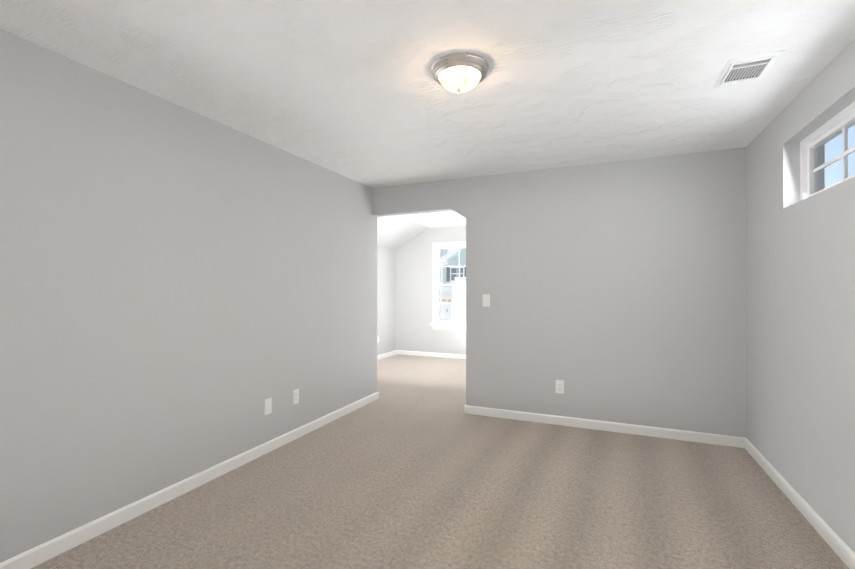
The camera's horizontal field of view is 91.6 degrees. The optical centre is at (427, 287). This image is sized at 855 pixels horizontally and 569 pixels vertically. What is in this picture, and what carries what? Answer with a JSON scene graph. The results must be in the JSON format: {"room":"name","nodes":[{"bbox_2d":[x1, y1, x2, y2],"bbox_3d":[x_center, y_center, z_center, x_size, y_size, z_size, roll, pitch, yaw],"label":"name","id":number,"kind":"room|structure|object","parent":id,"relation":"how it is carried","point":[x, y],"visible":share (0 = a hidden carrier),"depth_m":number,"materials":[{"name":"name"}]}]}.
{"room":"empty bedroom","nodes":[
{"label":"empty bedroom","id":0,"kind":"room"},
{"bbox_2d":[0,29,376,562],"bbox_3d":[-1.617,0.078,2.623,0.125,2.440,4.940,0,0,23],"label":"wall","id":1,"kind":"structure","parent":0,"point":[185,293],"depth_m":2.42,"materials":[{"name":"grey paint"}]},
{"bbox_2d":[0,392,378,568],"bbox_3d":[-1.525,1.257,2.658,0.014,0.083,4.829,0,0,23],"label":"baseboard","id":2,"kind":"structure","parent":1,"relation":"attached to","point":[69,540],"depth_m":2.45,"materials":[{"name":"white wood"}]},
{"bbox_2d":[264,397,271,415],"bbox_3d":[-1.259,0.939,3.290,0.007,0.124,0.076,0,0,23],"label":"outlet","id":3,"kind":"object","parent":1,"relation":"attached to","point":[268,406],"visible":1,"depth_m":3.28,"materials":[{"name":"white plastic"}]},
{"bbox_2d":[293,389,298,404],"bbox_3d":[-1.133,0.940,3.584,0.007,0.124,0.076,0,0,23],"label":"outlet","id":4,"kind":"object","parent":1,"relation":"attached to","point":[296,396],"visible":1,"depth_m":3.58,"materials":[{"name":"white plastic"}]},
{"bbox_2d":[377,246,395,354],"bbox_3d":[-1.235,0.264,6.878,0.125,2.080,3.185,0,0,23],"label":"wall","id":5,"kind":"structure","parent":0,"point":[386,295],"depth_m":7.81,"materials":[{"name":"grey paint"}]},
{"bbox_2d":[377,350,396,359],"bbox_3d":[-1.208,1.262,6.764,0.014,0.083,3.000,0,0,23],"label":"baseboard","id":6,"kind":"structure","parent":5,"relation":"attached to","point":[394,352],"depth_m":7.78,"materials":[{"name":"white wood"}]},
{"bbox_2d":[377,215,429,248],"bbox_3d":[-0.894,-0.974,6.734,0.865,0.564,3.185,0,0,23],"label":"ceiling","id":7,"kind":"structure","parent":0,"point":[395,232],"depth_m":7.31,"materials":[{"name":"grey paint"}]},
{"bbox_2d":[0,0,854,227],"bbox_3d":[0.488,-1.201,3.456,4.257,0.120,8.125,0,0,23],"label":"ceiling","id":8,"kind":"structure","parent":0,"point":[354,90],"depth_m":2.18,"materials":[{"name":"white paint"}]},
{"bbox_2d":[431,53,488,93],"bbox_3d":[0.168,-1.081,2.171,0.301,0.122,0.301,0,0,23],"label":"flush-mount ceiling light","id":9,"kind":"object","parent":8,"relation":"attached to","point":[458,73],"visible":1,"depth_m":2.09,"materials":[{"name":"white glass"}]},
{"bbox_2d":[714,50,784,86],"bbox_3d":[1.673,-1.187,2.179,0.230,0.111,0.300,0,0,23],"label":"ceiling vent","id":10,"kind":"object","parent":8,"relation":"in","point":[749,68],"visible":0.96,"depth_m":2.16,"materials":[{"name":"white metal"}]},
{"bbox_2d":[396,226,465,354],"bbox_3d":[1.577,0.084,7.315,4.952,2.440,0.170,0,0,23],"label":"wall","id":11,"kind":"structure","parent":0,"point":[415,331],"depth_m":7.95,"materials":[{"name":"grey paint"}]},
{"bbox_2d":[397,350,465,358],"bbox_3d":[1.599,1.262,7.205,4.827,0.083,0.014,0,0,23],"label":"baseboard","id":12,"kind":"structure","parent":11,"relation":"attached to","point":[419,353],"depth_m":7.85,"materials":[{"name":"white wood"}]},
{"bbox_2d":[430,241,465,329],"bbox_3d":[0.581,-0.033,7.710,1.060,1.625,0.228,0,0,23],"label":"double-hung window","id":13,"kind":"structure","parent":11,"relation":"in","point":[437,323],"depth_m":7.81,"materials":[{"name":"white"}]},
{"bbox_2d":[31,354,848,568],"bbox_3d":[0.091,1.360,3.623,5.322,0.120,8.325,0,0,23],"label":"floor","id":14,"kind":"structure","parent":0,"point":[414,466],"depth_m":2.49,"materials":[{"name":"carpet"}]},
{"bbox_2d":[372,147,745,436],"bbox_3d":[1.077,0.080,4.089,3.674,2.440,0.125,0,0,23],"label":"wall","id":15,"kind":"structure","parent":0,"point":[616,290],"depth_m":3.78,"materials":[{"name":"grey paint"}]},
{"bbox_2d":[483,294,489,306],"bbox_3d":[0.594,0.130,4.219,0.076,0.124,0.016,0,0,23],"label":"light switch","id":16,"kind":"object","parent":15,"relation":"attached to","point":[486,300],"visible":1,"depth_m":4.22,"materials":[{"name":"white plastic"}]},
{"bbox_2d":[556,380,563,393],"bbox_3d":[1.253,0.940,3.941,0.076,0.124,0.007,0,0,23],"label":"outlet","id":17,"kind":"object","parent":15,"relation":"attached to","point":[559,386],"visible":1,"depth_m":3.94,"materials":[{"name":"white plastic"}]},
{"bbox_2d":[464,405,743,447],"bbox_3d":[1.472,1.258,3.844,2.367,0.083,0.014,0,0,23],"label":"baseboard","id":18,"kind":"structure","parent":15,"relation":"attached to","point":[717,439],"depth_m":3.75,"materials":[{"name":"white wood"}]},
{"bbox_2d":[746,38,854,552],"bbox_3d":[2.367,0.079,2.651,0.170,2.440,8.125,0,0,23],"label":"wall","id":19,"kind":"structure","parent":0,"point":[800,346],"depth_m":2.39,"materials":[{"name":"grey paint"}]},
{"bbox_2d":[744,437,854,568],"bbox_3d":[1.656,1.255,1.222,0.014,0.083,4.690,0,0,23],"label":"baseboard","id":20,"kind":"structure","parent":19,"relation":"attached to","point":[825,531],"depth_m":2.33,"materials":[{"name":"white wood"}]},
{"bbox_2d":[800,101,854,200],"bbox_3d":[1.981,-0.716,1.616,0.105,0.414,2.167,0,0,23],"label":"window","id":21,"kind":"structure","parent":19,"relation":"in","point":[813,165],"depth_m":2.47,"materials":[{"name":"white plastic"}]},
{"label":"outside","id":22,"kind":"structure","parent":0,"visible":0},
{"bbox_2d":[440,319,465,320],"bbox_3d":[10.225,2.605,49.050,140.000,0.300,81.720,0,0,23],"label":"ground","id":23,"kind":"structure","parent":22,"point":[450,320],"depth_m":30.81,"materials":[{"name":"white"}]},
{"bbox_2d":[440,248,465,319],"bbox_3d":[3.059,-2.895,36.124,15.800,10.670,9.540,0,0,23],"label":"neighbouring house","id":24,"kind":"structure","parent":23,"relation":"on","point":[447,289],"depth_m":31.73,"materials":[{"name":"grey"}]}
]}

